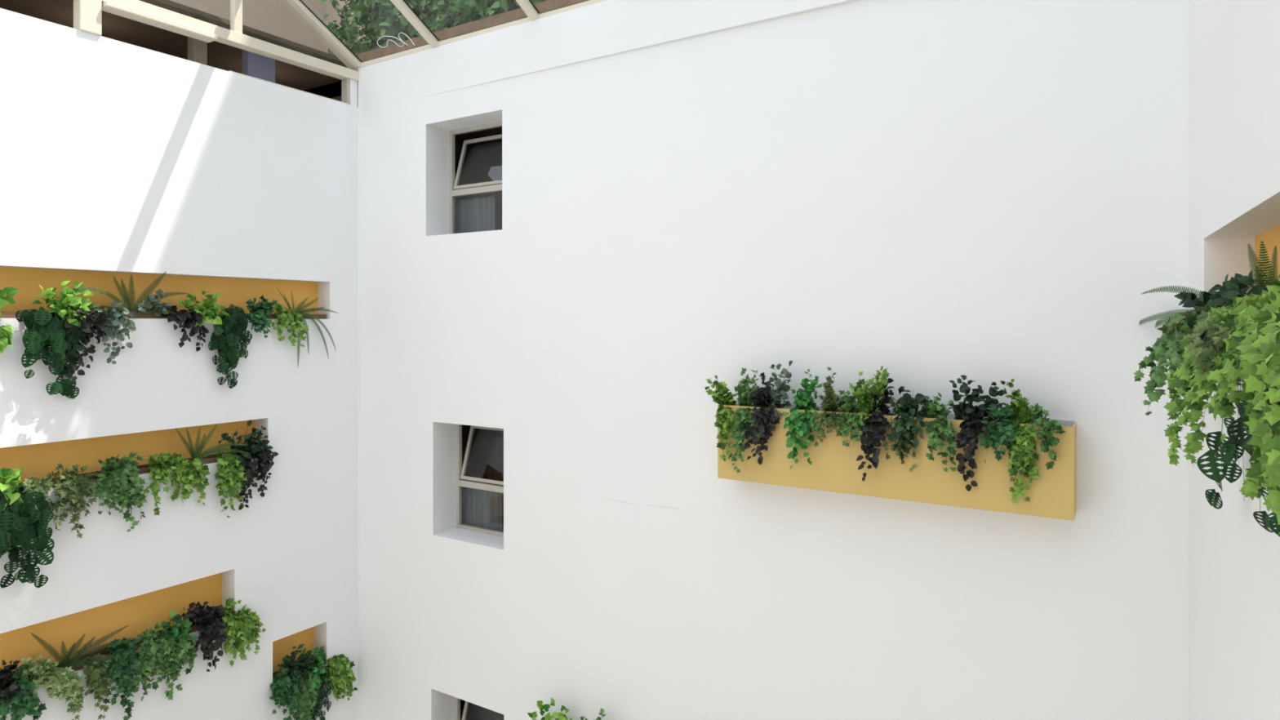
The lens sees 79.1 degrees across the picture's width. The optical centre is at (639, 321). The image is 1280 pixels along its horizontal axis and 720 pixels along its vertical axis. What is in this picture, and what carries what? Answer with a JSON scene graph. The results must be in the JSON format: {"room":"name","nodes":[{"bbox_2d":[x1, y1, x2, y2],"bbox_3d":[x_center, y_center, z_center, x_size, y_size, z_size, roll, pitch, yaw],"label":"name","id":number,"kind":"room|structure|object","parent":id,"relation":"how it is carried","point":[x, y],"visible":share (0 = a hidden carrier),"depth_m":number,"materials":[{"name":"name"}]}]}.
{"room":"building atrium","nodes":[
{"label":"building atrium","id":0,"kind":"room"},
{"bbox_2d":[0,0,356,90],"bbox_3d":[-7.216,-3.275,6.749,2.720,0.050,9.900,0,0,32],"label":"ceiling","id":1,"kind":"structure","parent":0,"point":[220,55],"depth_m":8.89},
{"bbox_2d":[0,8,358,719],"bbox_3d":[-6.112,2.285,5.755,0.450,9.830,9.200,0,0,32],"label":"wall","id":2,"kind":"structure","parent":0,"point":[121,160],"depth_m":7.77,"materials":[{"name":"white paint"}]},
{"bbox_2d":[17,451,234,487],"bbox_3d":[-6.057,1.442,5.662,0.188,0.055,6.900,0,0,32],"label":"trough","id":3,"kind":"object","parent":2,"relation":"in","point":[143,468],"visible":0.15,"depth_m":7.62,"materials":[{"name":"wood"}]},
{"bbox_2d":[0,467,23,509],"bbox_3d":[-5.323,1.429,6.532,0.281,0.387,0.252,0,0,32],"label":"pothos plant","id":4,"kind":"object","parent":3,"relation":"in","point":[10,479],"visible":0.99,"depth_m":6.50,"materials":[{"name":"green plant"}]},
{"bbox_2d":[0,483,54,587],"bbox_3d":[-5.267,1.828,6.546,0.353,0.903,0.533,0,0,19],"label":"vine","id":5,"kind":"object","parent":3,"relation":"in","point":[20,523],"visible":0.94,"depth_m":6.52,"materials":[{"name":"green plant"}]},
{"bbox_2d":[18,473,53,509],"bbox_3d":[-5.213,1.480,6.712,0.225,0.349,0.322,0,0,-14],"label":"trailing ivy","id":6,"kind":"object","parent":3,"relation":"in","point":[43,485],"visible":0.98,"depth_m":6.67,"materials":[{"name":"green plant"}]},
{"bbox_2d":[46,462,97,537],"bbox_3d":[-5.072,1.591,6.921,0.292,0.688,0.380,0,0,32],"label":"trailing ivy","id":7,"kind":"object","parent":3,"relation":"in","point":[71,487],"visible":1,"depth_m":6.88,"materials":[{"name":"green plant"}]},
{"bbox_2d":[88,452,146,532],"bbox_3d":[-4.879,1.603,7.243,0.287,0.736,0.535,0,0,32],"label":"trailing ivy","id":8,"kind":"object","parent":3,"relation":"in","point":[121,477],"visible":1,"depth_m":7.22,"materials":[{"name":"green plant"}]},
{"bbox_2d":[142,451,210,515],"bbox_3d":[-4.606,1.576,7.676,0.293,0.599,0.620,0,0,32],"label":"trailing ivy","id":9,"kind":"object","parent":3,"relation":"in","point":[184,470],"visible":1,"depth_m":7.64,"materials":[{"name":"green plant"}]},
{"bbox_2d":[175,424,248,460],"bbox_3d":[-4.422,1.249,8.017,0.161,0.385,0.728,0,0,35],"label":"fern","id":10,"kind":"object","parent":3,"relation":"in","point":[195,455],"visible":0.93,"depth_m":7.97,"materials":[{"name":"green plant"}]},
{"bbox_2d":[214,451,248,517],"bbox_3d":[-4.311,1.697,8.129,0.294,0.678,0.370,0,0,32],"label":"trailing ivy","id":11,"kind":"object","parent":3,"relation":"in","point":[228,473],"visible":1,"depth_m":8.06,"materials":[{"name":"green plant"}]},
{"bbox_2d":[217,420,273,471],"bbox_3d":[-4.233,1.334,8.290,0.259,0.538,0.652,0,0,32],"label":"vine","id":12,"kind":"object","parent":3,"relation":"in","point":[256,445],"visible":0.98,"depth_m":8.31,"materials":[{"name":"green plant"}]},
{"bbox_2d":[238,448,278,510],"bbox_3d":[-4.168,1.677,8.382,0.250,0.618,0.462,0,0,32],"label":"vine","id":13,"kind":"object","parent":3,"relation":"in","point":[264,458],"visible":0.88,"depth_m":8.34,"materials":[{"name":"black plant"}]},
{"bbox_2d":[31,612,224,681],"bbox_3d":[-6.159,3.132,5.501,0.188,0.055,6.520,0,0,32],"label":"trough","id":14,"kind":"object","parent":2,"relation":"in","point":[195,628],"visible":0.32,"depth_m":7.34,"materials":[{"name":"soil"}]},
{"bbox_2d":[0,659,24,704],"bbox_3d":[-5.335,3.023,6.525,0.274,0.354,0.269,0,0,32],"label":"vine","id":15,"kind":"object","parent":14,"relation":"in","point":[5,673],"visible":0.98,"depth_m":6.52,"materials":[{"name":"black plant"}]},
{"bbox_2d":[0,664,47,719],"bbox_3d":[-5.289,3.212,6.599,0.286,0.572,0.376,0,0,32],"label":"trailing ivy","id":16,"kind":"object","parent":14,"relation":"in","point":[25,702],"visible":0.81,"depth_m":6.56,"materials":[{"name":"green plant"}]},
{"bbox_2d":[14,654,84,719],"bbox_3d":[-5.168,3.246,6.785,0.292,0.767,0.507,0,0,32],"label":"trailing ivy","id":17,"kind":"object","parent":14,"relation":"in","point":[47,673],"visible":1,"depth_m":6.78,"materials":[{"name":"green plant"}]},
{"bbox_2d":[30,625,133,668],"bbox_3d":[-5.032,2.928,7.062,0.203,0.477,0.864,0,0,32],"label":"fern","id":18,"kind":"object","parent":14,"relation":"in","point":[67,661],"visible":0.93,"depth_m":7.03,"materials":[{"name":"green plant"}]},
{"bbox_2d":[82,653,112,719],"bbox_3d":[-4.980,3.329,7.087,0.264,0.603,0.243,0,0,32],"label":"trailing ivy","id":19,"kind":"object","parent":14,"relation":"in","point":[97,673],"visible":0.95,"depth_m":7.04,"materials":[{"name":"green plant"}]},
{"bbox_2d":[104,637,142,719],"bbox_3d":[-4.867,3.355,7.266,0.291,0.780,0.337,0,0,32],"label":"trailing ivy","id":20,"kind":"object","parent":14,"relation":"in","point":[121,670],"visible":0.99,"depth_m":7.23,"materials":[{"name":"green plant"}]},
{"bbox_2d":[131,627,197,701],"bbox_3d":[-4.665,3.333,7.571,0.300,0.756,0.642,0,0,32],"label":"trailing ivy","id":21,"kind":"object","parent":14,"relation":"in","point":[169,651],"visible":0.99,"depth_m":7.52,"materials":[{"name":"green plant"}]},
{"bbox_2d":[154,610,192,639],"bbox_3d":[-4.625,3.011,7.675,0.220,0.299,0.346,0,0,32],"label":"vine","id":22,"kind":"object","parent":14,"relation":"in","point":[177,628],"visible":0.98,"depth_m":7.67,"materials":[{"name":"green plant"}]},
{"bbox_2d":[174,601,227,671],"bbox_3d":[-4.466,3.199,7.879,0.286,0.759,0.544,0,0,32],"label":"vine","id":23,"kind":"object","parent":14,"relation":"in","point":[211,626],"visible":1,"depth_m":7.89,"materials":[{"name":"black plant"}]},
{"bbox_2d":[221,597,266,666],"bbox_3d":[-4.242,3.249,8.237,0.289,0.741,0.475,0,0,32],"label":"trailing ivy","id":24,"kind":"object","parent":14,"relation":"in","point":[244,623],"visible":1,"depth_m":8.16,"materials":[{"name":"green plant"}]},
{"bbox_2d":[0,311,326,319],"bbox_3d":[-5.849,-0.054,5.991,0.188,0.055,7.680,0,0,32],"label":"trough","id":25,"kind":"object","parent":2,"relation":"in","point":[5,314],"visible":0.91,"depth_m":7.53,"materials":[{"name":"wood"}]},
{"bbox_2d":[0,286,18,353],"bbox_3d":[-5.386,0.010,6.393,0.370,0.618,0.254,0,0,-20],"label":"pothos plant","id":26,"kind":"object","parent":25,"relation":"in","point":[6,331],"visible":1,"depth_m":6.45,"materials":[{"name":"green plant"}]},
{"bbox_2d":[15,309,86,398],"bbox_3d":[-5.155,0.289,6.772,0.313,0.805,0.495,0,0,32],"label":"vine","id":27,"kind":"object","parent":25,"relation":"in","point":[45,330],"visible":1,"depth_m":6.71,"materials":[{"name":"green plant"}]},
{"bbox_2d":[31,280,107,329],"bbox_3d":[-5.077,-0.113,6.920,0.321,0.497,0.570,0,0,32],"label":"pothos plant","id":28,"kind":"object","parent":25,"relation":"in","point":[68,302],"visible":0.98,"depth_m":6.86,"materials":[{"name":"green plant"}]},
{"bbox_2d":[62,306,106,384],"bbox_3d":[-5.024,0.211,6.996,0.295,0.703,0.395,0,0,32],"label":"vine","id":29,"kind":"object","parent":25,"relation":"in","point":[97,324],"visible":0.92,"depth_m":6.94,"materials":[{"name":"plant"}]},
{"bbox_2d":[93,300,137,364],"bbox_3d":[-4.892,0.105,7.230,0.278,0.596,0.372,0,0,32],"label":"vine","id":30,"kind":"object","parent":25,"relation":"in","point":[113,317],"visible":0.98,"depth_m":7.16,"materials":[{"name":"green plant"}]},
{"bbox_2d":[76,271,190,314],"bbox_3d":[-4.824,-0.269,7.364,0.202,0.438,0.994,0,0,32],"label":"fern","id":31,"kind":"object","parent":25,"relation":"in","point":[126,299],"visible":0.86,"depth_m":7.42,"materials":[{"name":"green plant"}]},
{"bbox_2d":[137,288,171,315],"bbox_3d":[-4.727,-0.182,7.544,0.312,0.263,0.203,0,0,-44],"label":"vine","id":32,"kind":"object","parent":25,"relation":"in","point":[159,306],"visible":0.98,"depth_m":7.54,"materials":[{"name":"green plant"}]},
{"bbox_2d":[160,305,209,351],"bbox_3d":[-4.565,0.073,7.748,0.287,0.465,0.398,0,0,23],"label":"vine","id":33,"kind":"object","parent":25,"relation":"in","point":[183,315],"visible":1,"depth_m":7.73,"materials":[{"name":"black plant"}]},
{"bbox_2d":[177,290,231,327],"bbox_3d":[-4.465,-0.127,7.932,0.266,0.367,0.554,0,0,32],"label":"pothos plant","id":34,"kind":"object","parent":25,"relation":"in","point":[208,309],"visible":0.92,"depth_m":7.91,"materials":[{"name":"green plant"}]},
{"bbox_2d":[208,304,252,388],"bbox_3d":[-4.266,0.259,8.131,0.278,0.887,0.466,0,0,0],"label":"vine","id":35,"kind":"object","parent":25,"relation":"in","point":[228,334],"visible":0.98,"depth_m":8.07,"materials":[{"name":"green plant"}]},
{"bbox_2d":[245,294,277,337],"bbox_3d":[-4.138,-0.053,8.431,0.272,0.480,0.378,0,0,-5],"label":"trailing ivy","id":36,"kind":"object","parent":25,"relation":"in","point":[260,312],"visible":1,"depth_m":8.38,"materials":[{"name":"green plant"}]},
{"bbox_2d":[271,303,309,346],"bbox_3d":[-3.912,0.043,8.685,0.368,0.496,0.331,0,0,-19],"label":"trailing ivy","id":37,"kind":"object","parent":25,"relation":"in","point":[285,317],"visible":1,"depth_m":8.65,"materials":[{"name":"green plant"}]},
{"bbox_2d":[266,290,337,362],"bbox_3d":[-3.877,0.078,8.871,0.181,0.896,0.841,0,0,38],"label":"spider plant","id":38,"kind":"object","parent":25,"relation":"in","point":[309,309],"visible":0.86,"depth_m":8.93,"materials":[{"name":"green plant"}]},
{"bbox_2d":[73,0,359,106],"bbox_3d":[-5.957,-4.158,5.658,0.235,3.056,9.200,0,0,32],"label":"window frame","id":39,"kind":"structure","parent":2,"relation":"in","point":[87,14],"depth_m":7.98,"materials":[{"name":"beige metal"}]},
{"bbox_2d":[272,657,315,679],"bbox_3d":[-3.990,4.022,8.933,0.188,0.055,0.640,0,0,32],"label":"trough","id":40,"kind":"object","parent":2,"relation":"in","point":[276,672],"visible":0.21,"depth_m":8.83,"materials":[{"name":"soil"}]},
{"bbox_2d":[269,666,303,719],"bbox_3d":[-3.975,4.224,8.654,0.323,0.735,0.398,0,0,32],"label":"trailing ivy","id":41,"kind":"object","parent":40,"relation":"in","point":[282,692],"visible":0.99,"depth_m":8.61,"materials":[{"name":"green plant"}]},
{"bbox_2d":[277,644,314,693],"bbox_3d":[-3.904,3.934,8.784,0.279,0.594,0.543,0,0,32],"label":"vine","id":42,"kind":"object","parent":40,"relation":"in","point":[301,663],"visible":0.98,"depth_m":8.79,"materials":[{"name":"green plant"}]},
{"bbox_2d":[289,663,320,719],"bbox_3d":[-3.877,4.313,8.842,0.272,0.739,0.414,0,0,35],"label":"trailing ivy","id":43,"kind":"object","parent":40,"relation":"in","point":[305,697],"visible":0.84,"depth_m":8.82,"materials":[{"name":"green plant"}]},
{"bbox_2d":[306,644,327,695],"bbox_3d":[-3.755,3.999,8.985,0.218,0.548,0.369,0,0,-13],"label":"vine","id":44,"kind":"object","parent":40,"relation":"in","point":[320,656],"visible":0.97,"depth_m":9.00,"materials":[{"name":"green plant"}]},
{"bbox_2d":[308,664,333,719],"bbox_3d":[-3.721,4.400,9.014,0.295,0.811,0.264,0,0,-16],"label":"vine","id":45,"kind":"object","parent":40,"relation":"in","point":[318,705],"visible":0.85,"depth_m":8.98,"materials":[{"name":"green plant"}]},
{"bbox_2d":[323,653,357,701],"bbox_3d":[-3.608,4.255,9.246,0.302,0.616,0.445,0,0,32],"label":"trailing ivy","id":46,"kind":"object","parent":40,"relation":"in","point":[340,667],"visible":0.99,"depth_m":9.19,"materials":[{"name":"green plant"}]},
{"bbox_2d":[303,80,358,106],"bbox_3d":[-7.267,-2.425,6.781,2.600,1.650,9.900,0,0,32],"label":"wall","id":47,"kind":"structure","parent":0,"point":[337,97],"depth_m":10.59,"materials":[{"name":"black"}]},
{"bbox_2d":[280,0,606,71],"bbox_3d":[-2.171,-4.443,3.265,9.158,2.666,9.420,0,0,32],"label":"glass roof","id":48,"kind":"structure","parent":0,"point":[297,7],"depth_m":8.77,"materials":[{"name":"beige metal"}]},
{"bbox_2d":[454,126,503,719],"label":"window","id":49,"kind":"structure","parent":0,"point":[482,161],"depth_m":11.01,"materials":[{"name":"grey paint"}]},
{"bbox_2d":[454,196,494,233],"bbox_3d":[-1.956,-1.065,9.164,0.642,0.775,0.039,0,0,32],"label":"curtain","id":50,"kind":"object","parent":49,"relation":"hanging from","point":[473,215],"depth_m":9.16,"materials":[{"name":"grey fabric"}]},
{"bbox_2d":[462,486,502,531],"bbox_3d":[-1.859,2.345,9.102,0.642,0.775,0.039,0,0,32],"label":"curtain","id":51,"kind":"object","parent":49,"relation":"hanging from","point":[482,508],"depth_m":9.10,"materials":[{"name":"grey fabric"}]},
{"bbox_2d":[358,0,1188,719],"bbox_3d":[0.172,2.045,7.472,8.340,10.310,0.424,0,0,32],"label":"wall","id":52,"kind":"structure","parent":0,"point":[932,193],"depth_m":6.63,"materials":[{"name":"white paint"}]},
{"bbox_2d":[454,697,469,719],"bbox_3d":[-1.667,4.828,8.931,1.102,1.284,0.222,0,0,32],"label":"window","id":53,"kind":"structure","parent":52,"relation":"in","point":[457,701],"depth_m":9.14,"materials":[{"name":"grey metal"}]},
{"bbox_2d":[448,121,502,234],"bbox_3d":[-1.716,-1.617,8.961,1.165,1.280,0.221,0,0,32],"label":"window","id":54,"kind":"structure","parent":52,"relation":"in","point":[455,190],"depth_m":9.14,"materials":[{"name":"grey metal"}]},
{"bbox_2d":[456,424,503,537],"bbox_3d":[-1.658,1.788,8.926,1.070,1.289,0.223,0,0,32],"label":"window","id":55,"kind":"structure","parent":52,"relation":"in","point":[462,480],"depth_m":9.11,"materials":[{"name":"grey metal"}]},
{"bbox_2d":[421,0,857,97],"bbox_3d":[0.517,-2.844,6.972,7.224,0.532,0.060,0,0,32],"label":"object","id":56,"kind":"structure","parent":52,"relation":"attached to","point":[606,28],"depth_m":7.65,"materials":[{"name":"white paint"}]},
{"bbox_2d":[717,400,1076,520],"bbox_3d":[1.852,1.010,5.986,2.635,0.633,0.298,0,0,32],"label":"wall planter","id":57,"kind":"object","parent":52,"relation":"attached to","point":[833,468],"visible":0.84,"depth_m":5.71,"materials":[{"name":"yellow metal"}]},
{"bbox_2d":[704,374,737,461],"bbox_3d":[0.680,0.807,6.549,0.312,0.718,0.274,0,0,16],"label":"trailing ivy","id":58,"kind":"object","parent":57,"relation":"in","point":[724,420],"visible":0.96,"depth_m":6.48,"materials":[{"name":"green plant"}]},
{"bbox_2d":[729,368,761,472],"bbox_3d":[0.872,0.815,6.413,0.258,0.859,0.298,0,0,7],"label":"trailing ivy","id":59,"kind":"object","parent":57,"relation":"in","point":[744,399],"visible":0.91,"depth_m":6.39,"materials":[{"name":"green plant"}]},
{"bbox_2d":[743,372,780,465],"bbox_3d":[0.998,0.787,6.332,0.297,0.738,0.263,0,0,12],"label":"vine","id":60,"kind":"object","parent":57,"relation":"in","point":[762,416],"visible":0.99,"depth_m":6.28,"materials":[{"name":"black plant"}]},
{"bbox_2d":[766,360,792,420],"bbox_3d":[1.119,0.556,6.296,0.232,0.488,0.221,0,0,32],"label":"vine","id":61,"kind":"object","parent":57,"relation":"in","point":[780,392],"visible":0.89,"depth_m":6.30,"materials":[{"name":"green plant"}]},
{"bbox_2d":[783,368,822,469],"bbox_3d":[1.311,0.771,6.158,0.309,0.785,0.238,0,0,32],"label":"vine","id":62,"kind":"object","parent":57,"relation":"in","point":[797,424],"visible":0.99,"depth_m":6.13,"materials":[{"name":"green plant"}]},
{"bbox_2d":[813,366,844,448],"bbox_3d":[1.487,0.670,6.041,0.264,0.630,0.264,0,0,32],"label":"trailing ivy","id":63,"kind":"object","parent":57,"relation":"in","point":[829,394],"visible":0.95,"depth_m":6.03,"materials":[{"name":"green plant"}]},
{"bbox_2d":[818,393,853,435],"bbox_3d":[1.528,0.718,6.015,0.302,0.342,0.258,0,0,32],"label":"trailing ivy","id":64,"kind":"object","parent":57,"relation":"in","point":[828,427],"visible":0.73,"depth_m":5.97,"materials":[{"name":"green plant"}]},
{"bbox_2d":[834,386,865,446],"bbox_3d":[1.642,0.718,5.963,0.273,0.471,0.278,0,0,32],"label":"trailing ivy","id":65,"kind":"object","parent":57,"relation":"in","point":[850,418],"visible":0.89,"depth_m":5.92,"materials":[{"name":"green plant"}]},
{"bbox_2d":[848,365,889,424],"bbox_3d":[1.727,0.576,5.917,0.281,0.489,0.301,0,0,-20],"label":"trailing ivy","id":66,"kind":"object","parent":57,"relation":"in","point":[864,395],"visible":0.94,"depth_m":5.91,"materials":[{"name":"green plant"}]},
{"bbox_2d":[856,377,894,480],"bbox_3d":[1.795,0.804,5.864,0.261,0.791,0.336,0,0,32],"label":"vine","id":67,"kind":"object","parent":57,"relation":"in","point":[875,426],"visible":0.97,"depth_m":5.79,"materials":[{"name":"black plant"}]},
{"bbox_2d":[880,396,917,471],"bbox_3d":[1.939,0.829,5.763,0.271,0.551,0.246,0,0,32],"label":"trailing ivy","id":68,"kind":"object","parent":57,"relation":"in","point":[893,404],"visible":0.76,"depth_m":5.71,"materials":[{"name":"green plant"}]},
{"bbox_2d":[889,386,929,460],"bbox_3d":[1.998,0.752,5.710,0.279,0.534,0.262,0,0,32],"label":"vine","id":69,"kind":"object","parent":57,"relation":"in","point":[909,411],"visible":0.98,"depth_m":5.68,"materials":[{"name":"green plant"}]},
{"bbox_2d":[918,392,957,472],"bbox_3d":[2.153,0.795,5.615,0.233,0.565,0.350,0,0,4],"label":"trailing ivy","id":70,"kind":"object","parent":57,"relation":"in","point":[934,428],"visible":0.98,"depth_m":5.55,"materials":[{"name":"green plant"}]},
{"bbox_2d":[949,374,979,420],"bbox_3d":[2.327,0.570,5.552,0.207,0.370,0.238,0,0,32],"label":"vine","id":71,"kind":"object","parent":57,"relation":"in","point":[964,388],"visible":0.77,"depth_m":5.57,"materials":[{"name":"green plant"}]},
{"bbox_2d":[947,404,990,491],"bbox_3d":[2.334,0.890,5.491,0.288,0.619,0.292,0,0,32],"label":"vine","id":72,"kind":"object","parent":57,"relation":"in","point":[971,428],"visible":0.98,"depth_m":5.44,"materials":[{"name":"black plant"}]},
{"bbox_2d":[971,380,1013,426],"bbox_3d":[2.470,0.584,5.449,0.293,0.346,0.220,0,0,32],"label":"vine","id":73,"kind":"object","parent":57,"relation":"in","point":[993,392],"visible":0.77,"depth_m":5.46,"materials":[{"name":"green plant"}]},
{"bbox_2d":[977,403,1022,473],"bbox_3d":[2.510,0.802,5.391,0.294,0.470,0.258,0,0,32],"label":"trailing ivy","id":74,"kind":"object","parent":57,"relation":"in","point":[1001,431],"visible":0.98,"depth_m":5.36,"materials":[{"name":"green plant"}]},
{"bbox_2d":[1005,377,1039,503],"bbox_3d":[2.627,0.820,5.338,0.213,0.850,0.299,0,0,20],"label":"trailing ivy","id":75,"kind":"object","parent":57,"relation":"in","point":[1024,447],"visible":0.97,"depth_m":5.28,"materials":[{"name":"green plant"}]},
{"bbox_2d":[1030,403,1066,469],"bbox_3d":[2.745,0.777,5.239,0.164,0.434,0.291,0,0,1],"label":"trailing ivy","id":76,"kind":"object","parent":57,"relation":"in","point":[1048,426],"visible":0.95,"depth_m":5.20,"materials":[{"name":"green plant"}]},
{"bbox_3d":[0.095,4.509,7.095,2.620,0.642,0.298,0,0,32],"label":"wall planter","id":77,"kind":"object","parent":52,"relation":"attached to","visible":0},
{"bbox_2d":[527,697,572,719],"bbox_3d":[-0.888,3.979,7.618,0.521,0.633,0.233,0,0,32],"label":"pothos plant","id":78,"kind":"object","parent":77,"relation":"on","point":[548,717],"visible":1,"depth_m":7.62,"materials":[{"name":"green plant"}]},
{"bbox_2d":[579,708,605,719],"bbox_3d":[-0.448,3.954,7.325,0.176,0.678,0.317,0,0,-31],"label":"trailing ivy","id":79,"kind":"object","parent":77,"relation":"on","point":[582,717],"visible":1,"depth_m":7.25,"materials":[{"name":"green plant"}]},
{"bbox_2d":[1188,0,1279,719],"bbox_3d":[1.525,2.045,0.894,0.450,10.310,9.300,0,0,29],"label":"wall","id":80,"kind":"structure","parent":0,"point":[1234,45],"depth_m":3.86,"materials":[{"name":"white paint"}]},
{"bbox_3d":[1.886,-0.008,1.741,0.531,0.055,6.073,0,0,32],"label":"trough","id":81,"kind":"object","parent":80,"relation":"attached to","visible":0},
{"bbox_2d":[1138,284,1203,327],"bbox_3d":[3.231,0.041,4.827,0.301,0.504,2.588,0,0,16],"label":"fern","id":82,"kind":"object","parent":81,"relation":"in","point":[1156,290],"visible":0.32,"depth_m":4.66,"materials":[{"name":"green plant"}]},
{"bbox_2d":[1133,307,1221,415],"bbox_3d":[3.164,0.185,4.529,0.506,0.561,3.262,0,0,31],"label":"trailing ivy","id":83,"kind":"object","parent":81,"relation":"in","point":[1166,346],"visible":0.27,"depth_m":3.65,"materials":[{"name":"green plant"}]},
{"bbox_2d":[1156,302,1235,375],"bbox_3d":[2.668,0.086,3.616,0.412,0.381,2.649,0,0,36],"label":"trailing ivy","id":84,"kind":"object","parent":81,"relation":"in","point":[1200,333],"visible":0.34,"depth_m":2.84,"materials":[{"name":"green plant"}]},
{"bbox_2d":[1163,292,1253,466],"bbox_3d":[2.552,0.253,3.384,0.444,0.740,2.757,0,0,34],"label":"trailing ivy","id":85,"kind":"object","parent":81,"relation":"in","point":[1194,386],"visible":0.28,"depth_m":2.90,"materials":[{"name":"green plant"}]},
{"bbox_2d":[1173,270,1263,333],"bbox_3d":[2.731,-0.014,3.689,0.317,0.446,1.337,0,0,32],"label":"vine","id":86,"kind":"object","parent":81,"relation":"in","point":[1237,286],"visible":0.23,"depth_m":3.43,"materials":[{"name":"green plant"}]},
{"bbox_2d":[1196,360,1279,509],"bbox_3d":[2.198,0.388,2.704,0.299,0.889,1.806,0,0,31],"label":"vine","id":87,"kind":"object","parent":81,"relation":"in","point":[1230,447],"visible":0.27,"depth_m":3.08,"materials":[{"name":"green plant"}]},
{"bbox_2d":[1220,277,1279,465],"bbox_3d":[2.078,0.101,2.539,0.287,0.529,1.988,0,0,38],"label":"trailing ivy","id":88,"kind":"object","parent":81,"relation":"in","point":[1255,337],"visible":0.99,"depth_m":2.05,"materials":[{"name":"green plant"}]},
{"bbox_2d":[1237,306,1279,534],"bbox_3d":[1.985,0.281,2.312,0.310,0.760,1.506,0,0,35],"label":"trailing ivy","id":89,"kind":"object","parent":81,"relation":"in","point":[1268,475],"visible":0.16,"depth_m":2.34,"materials":[{"name":"green plant"}]},
{"bbox_2d":[1237,384,1279,537],"bbox_3d":[1.983,0.335,2.305,0.283,0.750,0.889,0,0,35],"label":"vine","id":90,"kind":"object","parent":81,"relation":"hanging from","point":[1267,522],"visible":0.25,"depth_m":2.59,"materials":[{"name":"green plant"}]},
{"bbox_2d":[1247,241,1279,291],"bbox_3d":[2.627,-0.192,3.252,0.093,0.366,1.204,0,0,36],"label":"fern","id":91,"kind":"object","parent":81,"relation":"in","point":[1264,272],"visible":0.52,"depth_m":3.36,"materials":[{"name":"green plant"}]},
{"bbox_3d":[-7.267,-1.550,6.781,2.600,0.100,9.900,0,0,32],"label":"floor","id":92,"kind":"structure","parent":0,"visible":0},
{"bbox_2d":[187,36,207,65],"bbox_3d":[-4.929,-2.425,8.636,0.120,1.650,0.153,0,0,32],"label":"pillar","id":93,"kind":"structure","parent":92,"relation":"on","point":[197,49],"depth_m":8.59,"materials":[{"name":"beige paint"}]},
{"bbox_2d":[242,49,275,83],"bbox_3d":[-4.544,-2.425,9.245,0.120,1.650,0.343,0,0,32],"label":"pillar","id":94,"kind":"structure","parent":92,"relation":"on","point":[255,65],"depth_m":9.18,"materials":[{"name":"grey paint"}]},
{"label":"outside","id":95,"kind":"structure","parent":0,"visible":0},
{"bbox_2d":[326,0,541,54],"bbox_3d":[-0.606,-8.200,11.207,23.000,12.400,0.500,0,0,32],"label":"building","id":96,"kind":"structure","parent":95,"point":[333,15],"depth_m":13.97,"materials":[{"name":"brown paint"}]},
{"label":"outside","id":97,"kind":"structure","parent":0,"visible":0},
{"bbox_2d":[307,0,590,97],"bbox_3d":[-1.365,-3.300,9.913,8.900,0.500,1.900,0,0,32],"label":"garden bed","id":98,"kind":"object","parent":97,"point":[547,6],"visible":0.02,"depth_m":9.24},
{"bbox_2d":[320,0,432,55],"bbox_3d":[-3.639,-4.633,10.972,1.671,2.388,1.235,0,0,32],"label":"shrub","id":99,"kind":"object","parent":98,"relation":"on","point":[362,8],"visible":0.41,"depth_m":10.73,"materials":[{"name":"green plant"}]},
{"bbox_2d":[377,32,414,48],"bbox_3d":[-3.117,-3.567,9.890,0.712,0.235,0.012,0,0,32],"label":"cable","id":100,"kind":"object","parent":98,"relation":"attached to","point":[401,40],"visible":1,"depth_m":9.88,"materials":[{"name":"white plastic"}]},
{"bbox_2d":[366,0,478,50],"bbox_3d":[-2.759,-4.830,10.429,1.872,2.781,1.231,0,0,32],"label":"shrub","id":101,"kind":"object","parent":98,"relation":"on","point":[430,7],"visible":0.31,"depth_m":10.26,"materials":[{"name":"green plant"}]},
{"bbox_2d":[429,0,546,32],"bbox_3d":[-1.674,-4.552,9.680,1.874,2.272,1.225,0,0,36],"label":"shrub","id":102,"kind":"object","parent":98,"relation":"on","point":[483,8],"visible":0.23,"depth_m":9.62,"materials":[{"name":"green plant"}]},
{"bbox_2d":[530,0,543,4],"bbox_3d":[-0.578,-4.779,9.012,1.839,2.706,1.236,0,0,32],"label":"shrub","id":103,"kind":"object","parent":98,"relation":"on","point":[532,1],"visible":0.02,"depth_m":9.06,"materials":[{"name":"green plant"}]},
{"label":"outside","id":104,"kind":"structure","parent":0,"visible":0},
{"bbox_2d":[169,0,326,52],"bbox_3d":[-9.160,-4.775,9.279,0.600,3.450,11.900,0,0,32],"label":"building","id":105,"kind":"structure","parent":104,"point":[273,17],"depth_m":13.27,"materials":[{"name":"brown paint"}]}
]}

